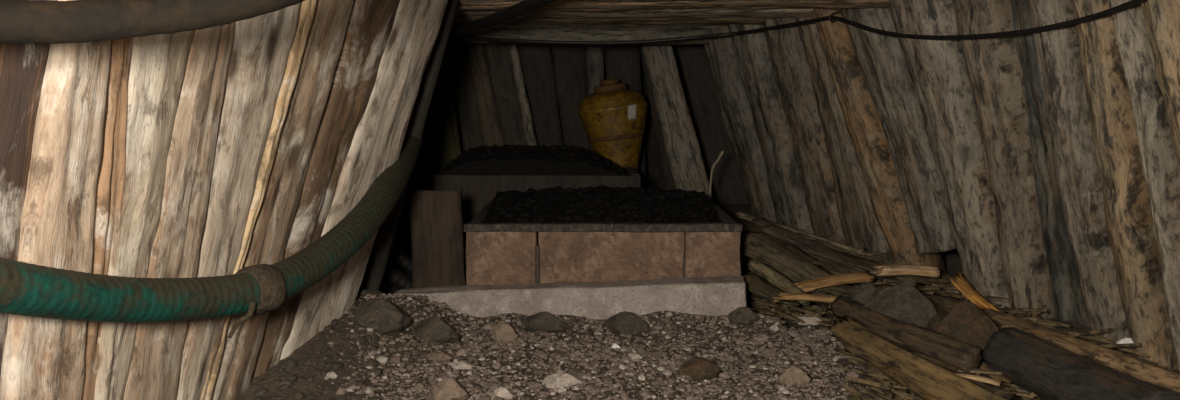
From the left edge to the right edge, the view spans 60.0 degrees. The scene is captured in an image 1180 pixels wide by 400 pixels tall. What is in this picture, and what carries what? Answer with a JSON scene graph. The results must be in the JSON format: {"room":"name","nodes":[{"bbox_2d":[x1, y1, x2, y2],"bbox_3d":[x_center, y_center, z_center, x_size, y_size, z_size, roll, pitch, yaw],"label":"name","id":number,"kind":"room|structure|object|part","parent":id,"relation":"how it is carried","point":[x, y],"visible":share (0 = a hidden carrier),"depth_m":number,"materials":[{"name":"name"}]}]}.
{"room":"underground passage","nodes":[
{"label":"underground passage","id":0,"kind":"room"},
{"bbox_2d":[0,0,447,399],"bbox_3d":[-1.194,0.121,3.234,0.707,2.213,2.472,2,6,18],"label":"wall","id":1,"kind":"structure","parent":0,"point":[222,150],"depth_m":2.96,"materials":[{"name":"brown wood"}]},
{"bbox_2d":[0,105,429,337],"bbox_3d":[-0.970,-0.240,3.724,0.409,1.142,3.537,1,6,8],"label":"corrugated hose","id":2,"kind":"object","parent":1,"relation":"hanging from","point":[26,289],"visible":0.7,"depth_m":2.82,"materials":[{"name":"green plastic"}]},
{"bbox_2d":[396,43,748,230],"bbox_3d":[0.000,-0.741,7.561,6.000,2.600,0.606,0,6,0],"label":"wall","id":3,"kind":"structure","parent":0,"point":[484,94],"depth_m":7.31,"materials":[{"name":"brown wood"}]},
{"bbox_2d":[452,0,889,28],"bbox_3d":[0.029,-0.889,4.038,3.662,0.152,7.412,0,6,0],"label":"ceiling","id":4,"kind":"structure","parent":0,"point":[560,14],"depth_m":5.18,"materials":[{"name":"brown wood"}]},
{"bbox_2d":[0,0,304,43],"bbox_3d":[-0.842,-0.426,1.966,0.958,0.264,0.142,-3,6,-29],"label":"hose","id":5,"kind":"object","parent":4,"relation":"hanging from","point":[21,21],"visible":1,"depth_m":1.88,"materials":[{"name":"rubber"}]},
{"bbox_2d":[449,0,557,37],"bbox_3d":[-0.072,-0.688,3.497,0.271,0.160,4.136,-2,6,-23],"label":"wooden beam","id":6,"kind":"structure","parent":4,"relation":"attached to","point":[526,6],"depth_m":4.50,"materials":[{"name":"brown wood"}]},
{"bbox_2d":[447,28,707,45],"bbox_3d":[-0.058,-1.020,6.353,2.036,0.125,0.121,0,6,2],"label":"crossbeam","id":7,"kind":"object","parent":4,"relation":"attached to","point":[529,34],"visible":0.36,"depth_m":6.31,"materials":[{"name":"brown wood"}]},
{"bbox_2d":[238,204,1178,399],"bbox_3d":[0.200,0.566,3.472,6.800,0.391,9.800,0,6,0],"label":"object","id":8,"kind":"structure","parent":0,"point":[402,238],"depth_m":4.00,"materials":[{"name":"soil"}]},
{"bbox_2d":[326,371,337,378],"bbox_3d":[-0.941,0.638,3.727,0.044,0.028,0.036,0,6,0],"label":"rock","id":9,"kind":"object","parent":8,"relation":"on","point":[332,374],"visible":1,"depth_m":3.72,"materials":[{"name":"stone"}]},
{"bbox_2d":[382,265,411,289],"bbox_3d":[-1.048,0.432,5.176,0.550,0.214,0.105,2,6,23],"label":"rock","id":10,"kind":"object","parent":8,"relation":"on","point":[398,279],"visible":0.17,"depth_m":5.12,"materials":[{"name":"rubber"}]},
{"bbox_2d":[389,244,411,275],"bbox_3d":[-1.042,0.376,5.450,0.598,0.324,0.096,2,6,22],"label":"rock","id":11,"kind":"object","parent":8,"relation":"on","point":[400,258],"visible":0.26,"depth_m":5.40,"materials":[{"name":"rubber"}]},
{"bbox_2d":[357,0,458,295],"bbox_3d":[-0.830,-0.073,4.601,0.539,1.809,0.104,0,6,4],"label":"prop","id":12,"kind":"object","parent":8,"relation":"on","point":[378,258],"visible":0.36,"depth_m":4.54,"materials":[{"name":"brown wood"}]},
{"bbox_2d":[408,190,465,287],"bbox_3d":[-0.735,0.267,4.959,0.300,0.630,0.163,0,6,0],"label":"wooden post","id":13,"kind":"object","parent":8,"relation":"on","point":[436,217],"visible":0.76,"depth_m":4.93,"materials":[{"name":"brown wood"}]},
{"bbox_2d":[492,320,517,343],"bbox_3d":[-0.354,0.569,4.287,0.110,0.130,0.098,0,6,0],"label":"rock","id":14,"kind":"object","parent":8,"relation":"on","point":[502,332],"visible":0.89,"depth_m":4.25,"materials":[{"name":"brown stone"}]},
{"bbox_2d":[433,167,640,270],"bbox_3d":[-0.315,0.121,6.392,1.228,0.615,0.808,0,6,0],"label":"box","id":15,"kind":"object","parent":8,"relation":"on","point":[478,190],"visible":0.2,"depth_m":6.00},
{"bbox_2d":[444,144,627,174],"bbox_3d":[-0.315,-0.040,6.402,1.109,0.630,0.630,0,6,0],"label":"soil mound","id":16,"kind":"object","parent":15,"relation":"in","point":[519,159],"visible":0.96,"depth_m":6.08,"materials":[{"name":"black soil"}]},
{"bbox_2d":[520,311,570,334],"bbox_3d":[-0.191,0.535,4.410,0.192,0.118,0.172,-3,6,-28],"label":"rock","id":17,"kind":"object","parent":8,"relation":"on","point":[546,322],"visible":0.94,"depth_m":4.36,"materials":[{"name":"stone"}]},
{"bbox_2d":[394,276,746,319],"bbox_3d":[-0.091,0.529,4.649,1.598,0.352,0.165,0,6,0],"label":"concrete curb","id":18,"kind":"object","parent":8,"relation":"on","point":[710,296],"visible":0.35,"depth_m":4.57,"materials":[{"name":"grey concrete"}]},
{"bbox_2d":[254,284,895,399],"bbox_3d":[0.433,0.477,4.685,3.558,0.319,3.396,0,6,0],"label":"rubble","id":19,"kind":"object","parent":8,"relation":"on","point":[287,381],"visible":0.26,"depth_m":3.78,"materials":[{"name":"stone"}]},
{"bbox_2d":[324,293,875,399],"bbox_3d":[0.056,0.593,3.762,2.412,0.267,1.612,0,6,0],"label":"gravel","id":20,"kind":"object","parent":8,"relation":"on","point":[804,336],"visible":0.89,"depth_m":4.02,"materials":[{"name":"grey gravel"}]},
{"bbox_2d":[352,297,411,336],"bbox_3d":[-0.845,0.468,4.144,0.245,0.157,0.206,0,6,0],"label":"rock","id":21,"kind":"object","parent":20,"relation":"on","point":[385,317],"visible":0.96,"depth_m":4.07,"materials":[{"name":"stone"}]},
{"bbox_2d":[414,316,459,345],"bbox_3d":[-0.636,0.541,4.212,0.203,0.134,0.150,0,6,0],"label":"rock","id":22,"kind":"object","parent":20,"relation":"on","point":[435,330],"visible":0.9,"depth_m":4.16,"materials":[{"name":"stone"}]},
{"bbox_2d":[427,351,453,360],"bbox_3d":[-0.599,0.621,4.068,0.117,0.038,0.091,0,6,0],"label":"rock","id":23,"kind":"object","parent":20,"relation":"on","point":[440,355],"visible":1,"depth_m":4.04,"materials":[{"name":"brown stone"}]},
{"bbox_2d":[429,377,469,399],"bbox_3d":[-0.504,0.685,3.668,0.148,0.105,0.106,0,6,0],"label":"rock","id":24,"kind":"object","parent":20,"relation":"on","point":[448,388],"visible":1,"depth_m":3.63,"materials":[{"name":"brown stone"}]},
{"bbox_2d":[451,361,473,369],"bbox_3d":[-0.492,0.640,3.965,0.093,0.031,0.072,0,6,0],"label":"rock","id":25,"kind":"object","parent":20,"relation":"on","point":[461,365],"visible":1,"depth_m":3.94,"materials":[{"name":"stone"}]},
{"bbox_2d":[494,387,512,398],"bbox_3d":[-0.311,0.696,3.675,0.072,0.052,0.052,0,6,0],"label":"rock","id":26,"kind":"object","parent":20,"relation":"on","point":[502,392],"visible":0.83,"depth_m":3.66,"materials":[{"name":"stone"}]},
{"bbox_2d":[542,373,587,387],"bbox_3d":[-0.093,0.669,3.807,0.171,0.061,0.138,0,6,0],"label":"rock","id":27,"kind":"object","parent":20,"relation":"on","point":[557,380],"visible":0.94,"depth_m":3.76,"materials":[{"name":"stone"}]},
{"bbox_2d":[629,353,642,358],"bbox_3d":[0.182,0.620,4.060,0.057,0.026,0.045,-1,6,-15],"label":"rock","id":28,"kind":"object","parent":20,"relation":"on","point":[634,355],"visible":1,"depth_m":4.05,"materials":[{"name":"stone"}]},
{"bbox_2d":[678,356,720,380],"bbox_3d":[0.422,0.638,3.853,0.149,0.095,0.135,4,7,33],"label":"rock","id":29,"kind":"object","parent":20,"relation":"on","point":[698,368],"visible":0.97,"depth_m":3.81,"materials":[{"name":"stone"}]},
{"bbox_2d":[728,307,759,326],"bbox_3d":[0.673,0.511,4.454,0.145,0.098,0.116,0,6,0],"label":"rock","id":30,"kind":"object","parent":20,"relation":"on","point":[744,316],"visible":0.95,"depth_m":4.42,"materials":[{"name":"stone"}]},
{"bbox_2d":[770,324,778,330],"bbox_3d":[0.793,0.550,4.401,0.040,0.031,0.030,0,6,0],"label":"rock","id":31,"kind":"object","parent":20,"relation":"on","point":[774,327],"visible":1,"depth_m":4.39,"materials":[{"name":"stone"}]},
{"bbox_2d":[779,365,811,386],"bbox_3d":[0.759,0.655,3.783,0.121,0.090,0.084,0,6,0],"label":"rock","id":32,"kind":"object","parent":20,"relation":"on","point":[793,375],"visible":0.96,"depth_m":3.75,"materials":[{"name":"brown stone"}]},
{"bbox_2d":[463,198,741,284],"bbox_3d":[0.059,0.325,5.354,1.295,0.554,1.215,0,6,0],"label":"box","id":33,"kind":"object","parent":8,"relation":"on","point":[496,253],"visible":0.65,"depth_m":4.75,"materials":[{"name":"stone"}]},
{"bbox_2d":[483,184,721,243],"bbox_3d":[0.063,0.168,5.349,1.168,0.421,1.075,0,6,0],"label":"soil","id":34,"kind":"object","parent":33,"relation":"in","point":[602,203],"visible":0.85,"depth_m":5.28,"materials":[{"name":"black soil"}]},
{"bbox_3d":[0.059,0.128,4.760,1.294,0.043,0.070,0,6,0],"label":"rail","id":35,"kind":"part","parent":33,"relation":"part of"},
{"bbox_2d":[578,79,647,171],"bbox_3d":[0.178,-0.214,6.992,0.526,1.226,0.480,0,6,0],"label":"vase","id":36,"kind":"object","parent":8,"relation":"on","point":[613,117],"visible":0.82,"depth_m":6.80,"materials":[{"name":"yellow ceramic"}]},
{"bbox_2d":[602,311,649,333],"bbox_3d":[0.159,0.542,4.475,0.218,0.118,0.168,0,6,0],"label":"rock","id":37,"kind":"object","parent":8,"relation":"on","point":[625,322],"visible":0.85,"depth_m":4.42,"materials":[{"name":"stone"}]},
{"bbox_2d":[638,375,645,380],"bbox_3d":[0.191,0.657,3.777,0.032,0.026,0.023,0,6,0],"label":"rock","id":38,"kind":"object","parent":8,"relation":"on","point":[641,377],"visible":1,"depth_m":3.77,"materials":[{"name":"stone"}]},
{"bbox_2d":[642,45,714,203],"bbox_3d":[0.600,-0.418,6.713,0.551,1.323,0.161,0,6,0],"label":"plank","id":39,"kind":"object","parent":8,"relation":"on","point":[681,145],"visible":0.7,"depth_m":6.67,"materials":[{"name":"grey wood"}]},
{"bbox_2d":[795,314,821,324],"bbox_3d":[0.993,0.543,4.632,0.126,0.052,0.101,0,6,0],"label":"rock","id":40,"kind":"object","parent":8,"relation":"on","point":[807,320],"visible":0.77,"depth_m":4.60,"materials":[{"name":"stone"}]},
{"bbox_2d":[863,280,937,328],"bbox_3d":[1.307,0.477,4.307,0.362,0.296,0.241,-2,6,-18],"label":"rock","id":41,"kind":"object","parent":8,"relation":"on","point":[902,301],"visible":0.46,"depth_m":4.24,"materials":[{"name":"stone"}]},
{"bbox_2d":[740,222,1163,399],"bbox_3d":[1.427,0.452,4.827,1.381,0.376,3.259,0,6,-4],"label":"wood splinters","id":42,"kind":"object","parent":8,"relation":"on","point":[879,381],"visible":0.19,"depth_m":4.15,"materials":[{"name":"brown wood"}]},
{"bbox_2d":[709,151,723,198],"bbox_3d":[0.777,-0.090,6.322,0.101,0.434,0.017,0,6,0],"label":"splinter","id":43,"kind":"object","parent":42,"relation":"on","point":[722,152],"visible":0.68,"depth_m":6.31,"materials":[{"name":"brown wood"}]},
{"bbox_2d":[749,218,773,226],"bbox_3d":[1.175,0.235,5.617,0.147,0.198,0.786,-3,7,-31],"label":"split timber","id":44,"kind":"object","parent":42,"relation":"on","point":[763,222],"visible":0.08,"depth_m":5.88,"materials":[{"name":"brown wood"}]},
{"bbox_2d":[741,273,800,308],"bbox_3d":[0.836,0.421,4.726,0.140,0.100,0.423,-3,6,-25],"label":"split timber","id":45,"kind":"object","parent":42,"relation":"on","point":[755,284],"visible":0.76,"depth_m":4.74,"materials":[{"name":"brown wood"}]},
{"bbox_2d":[747,259,810,305],"bbox_3d":[0.877,0.375,4.738,0.070,0.142,0.492,-2,6,-21],"label":"split timber","id":46,"kind":"object","parent":45,"relation":"on","point":[754,265],"visible":0.86,"depth_m":4.76,"materials":[{"name":"brown wood"}]},
{"bbox_2d":[770,292,836,302],"bbox_3d":[0.935,0.429,4.479,0.287,0.047,0.067,0,6,5],"label":"plank","id":47,"kind":"object","parent":46,"relation":"on","point":[787,297],"visible":0.93,"depth_m":4.46,"materials":[{"name":"brown wood"}]},
{"bbox_2d":[782,272,874,292],"bbox_3d":[1.087,0.387,4.719,0.479,0.079,0.103,-2,6,-23],"label":"plank","id":48,"kind":"object","parent":45,"relation":"on","point":[807,286],"visible":0.89,"depth_m":4.70,"materials":[{"name":"brown wood"}]},
{"bbox_2d":[872,265,939,276],"bbox_3d":[1.470,0.333,4.778,0.329,0.067,0.092,-1,6,-11],"label":"chunk","id":49,"kind":"object","parent":48,"relation":"on","point":[881,270],"visible":1,"depth_m":4.75,"materials":[{"name":"brown wood"}]},
{"bbox_2d":[803,250,869,273],"bbox_3d":[1.194,0.305,5.203,0.159,0.144,0.620,-4,7,-33],"label":"split timber","id":50,"kind":"object","parent":42,"relation":"on","point":[841,268],"visible":0.41,"depth_m":5.07,"materials":[{"name":"brown wood"}]},
{"bbox_2d":[739,222,822,266],"bbox_3d":[0.983,0.234,5.365,0.159,0.179,0.636,-3,6,-25],"label":"split timber","id":51,"kind":"object","parent":50,"relation":"on","point":[746,226],"visible":0.38,"depth_m":5.34,"materials":[{"name":"brown wood"}]},
{"bbox_2d":[818,284,864,297],"bbox_3d":[1.094,0.383,4.797,0.144,0.102,0.501,-3,6,-29],"label":"split timber","id":52,"kind":"object","parent":42,"relation":"on","point":[844,290],"visible":0.31,"depth_m":4.65,"materials":[{"name":"brown wood"}]},
{"bbox_2d":[740,245,830,294],"bbox_3d":[0.952,0.337,4.947,0.153,0.187,0.609,-3,6,-29],"label":"split timber","id":53,"kind":"object","parent":52,"relation":"on","point":[787,271],"visible":0.53,"depth_m":4.92,"materials":[{"name":"brown wood"}]},
{"bbox_2d":[740,231,830,278],"bbox_3d":[0.965,0.288,5.023,0.173,0.215,0.552,-4,7,-32],"label":"split timber","id":54,"kind":"object","parent":53,"relation":"on","point":[758,242],"visible":0.81,"depth_m":5.00,"materials":[{"name":"brown wood"}]},
{"bbox_2d":[849,282,875,304],"bbox_3d":[1.249,0.437,4.644,0.157,0.143,0.122,0,6,0],"label":"rock","id":55,"kind":"object","parent":42,"relation":"on","point":[862,296],"visible":0.52,"depth_m":4.60,"materials":[{"name":"stone"}]},
{"bbox_2d":[836,250,933,287],"bbox_3d":[1.430,0.348,5.124,0.163,0.120,0.680,-4,7,-32],"label":"split timber","id":56,"kind":"object","parent":42,"relation":"on","point":[916,281],"visible":0.29,"depth_m":4.92,"materials":[{"name":"brown wood"}]},
{"bbox_2d":[761,224,882,280],"bbox_3d":[1.201,0.266,5.281,0.160,0.219,0.723,-5,7,-39],"label":"split timber","id":57,"kind":"object","parent":56,"relation":"on","point":[803,243],"visible":0.72,"depth_m":5.28,"materials":[{"name":"brown wood"}]},
{"bbox_2d":[830,295,982,374],"bbox_3d":[1.236,0.530,4.090,0.115,0.180,0.751,-3,6,-29],"label":"fallen log","id":58,"kind":"object","parent":42,"relation":"on","point":[965,357],"visible":0.86,"depth_m":3.96,"materials":[{"name":"brown wood"}]},
{"bbox_2d":[830,316,905,344],"bbox_3d":[1.169,0.535,4.144,0.095,0.064,0.465,-5,7,-42],"label":"split timber","id":59,"kind":"object","parent":58,"relation":"on","point":[876,331],"visible":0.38,"depth_m":4.11,"materials":[{"name":"brown wood"}]},
{"bbox_2d":[828,315,1007,399],"bbox_3d":[1.093,0.593,3.522,0.138,0.194,1.047,-2,6,-16],"label":"wooden plank","id":60,"kind":"object","parent":42,"relation":"on","point":[923,378],"visible":0.98,"depth_m":3.46,"materials":[{"name":"brown wood"}]},
{"bbox_2d":[844,346,1015,399],"bbox_3d":[1.152,0.590,3.552,0.128,0.050,0.721,-3,6,-24],"label":"split timber","id":61,"kind":"object","parent":60,"relation":"on","point":[1008,395],"visible":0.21,"depth_m":3.29,"materials":[{"name":"brown wood"}]},
{"bbox_2d":[954,373,1000,385],"bbox_3d":[1.274,0.597,3.406,0.180,0.031,0.055,1,6,14],"label":"split timber","id":62,"kind":"object","parent":61,"relation":"on","point":[970,376],"visible":0.7,"depth_m":3.39,"materials":[{"name":"brown wood"}]},
{"bbox_2d":[927,292,961,309],"bbox_3d":[1.716,0.507,4.493,0.139,0.123,0.567,-4,7,-36],"label":"split timber","id":63,"kind":"object","parent":42,"relation":"on","point":[937,299],"visible":0.26,"depth_m":4.61,"materials":[{"name":"brown wood"}]},
{"bbox_2d":[946,271,1001,311],"bbox_3d":[1.715,0.431,4.506,0.285,0.211,0.093,5,8,44],"label":"plank","id":64,"kind":"object","parent":63,"relation":"on","point":[960,282],"visible":0.68,"depth_m":4.51,"materials":[{"name":"brown wood"}]},
{"bbox_2d":[1117,338,1133,347],"bbox_3d":[2.102,0.555,3.988,0.089,0.038,0.066,0,6,0],"label":"rock","id":65,"kind":"object","parent":42,"relation":"on","point":[1125,340],"visible":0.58,"depth_m":3.97,"materials":[{"name":"white stone"}]},
{"bbox_2d":[933,300,998,345],"bbox_3d":[1.522,0.567,4.117,0.315,0.336,0.190,0,6,0],"label":"rock","id":66,"kind":"object","parent":8,"relation":"on","point":[966,322],"visible":0.44,"depth_m":4.05,"materials":[{"name":"stone"}]},
{"bbox_2d":[982,308,1179,392],"bbox_3d":[1.873,0.592,3.875,0.127,0.146,1.153,-2,6,-16],"label":"fallen log","id":67,"kind":"object","parent":8,"relation":"on","point":[1139,369],"visible":0.53,"depth_m":3.74,"materials":[{"name":"brown wood"}]},
{"bbox_2d":[983,327,1179,399],"bbox_3d":[1.651,0.625,3.457,0.217,0.232,0.794,-1,6,-14],"label":"fallen log","id":68,"kind":"object","parent":8,"relation":"on","point":[1041,367],"visible":0.96,"depth_m":3.48,"materials":[{"name":"wood"}]},
{"bbox_3d":[1.602,0.374,5.148,0.456,0.120,0.428,0,6,0],"label":"split timber","id":69,"kind":"object","parent":8,"relation":"on","visible":0},
{"bbox_2d":[796,232,955,279],"bbox_3d":[1.496,0.311,5.385,0.141,0.198,0.985,-5,7,-40],"label":"split timber","id":70,"kind":"object","parent":69,"relation":"on","point":[829,245],"visible":0.24,"depth_m":5.42,"materials":[{"name":"brown wood"}]},
{"bbox_2d":[736,211,862,253],"bbox_3d":[1.163,0.184,5.771,0.041,0.164,0.935,-4,7,-36],"label":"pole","id":71,"kind":"object","parent":70,"relation":"on","point":[739,214],"visible":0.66,"depth_m":5.75,"materials":[{"name":"brown wood"}]},
{"bbox_3d":[1.380,0.557,4.217,0.496,0.094,0.493,0,6,0],"label":"split timber","id":72,"kind":"object","parent":8,"relation":"on","visible":0},
{"bbox_2d":[871,284,947,330],"bbox_3d":[1.403,0.475,4.418,0.178,0.137,0.536,-2,6,-17],"label":"split timber","id":73,"kind":"object","parent":72,"relation":"on","point":[934,321],"visible":0.2,"depth_m":4.24,"materials":[{"name":"brown wood"}]},
{"bbox_2d":[704,0,1179,372],"bbox_3d":[1.729,0.044,4.918,1.089,3.197,3.802,-2,6,-23],"label":"wall","id":74,"kind":"structure","parent":0,"point":[1049,161],"depth_m":4.45,"materials":[{"name":"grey wood"}]},
{"bbox_2d":[829,10,841,22],"bbox_3d":[1.214,-0.905,5.026,0.092,0.066,0.008,-2,6,-22],"label":"nail","id":75,"kind":"object","parent":74,"relation":"attached to","point":[841,10],"visible":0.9,"depth_m":5.01,"materials":[{"name":"metal"}]},
{"bbox_2d":[451,0,1147,44],"bbox_3d":[1.129,-0.781,4.599,4.305,0.165,1.431,5,8,43],"label":"cable","id":76,"kind":"object","parent":75,"relation":"hanging from","point":[1131,3],"visible":0.96,"depth_m":4.84,"materials":[{"name":"black rubber"}]}
]}

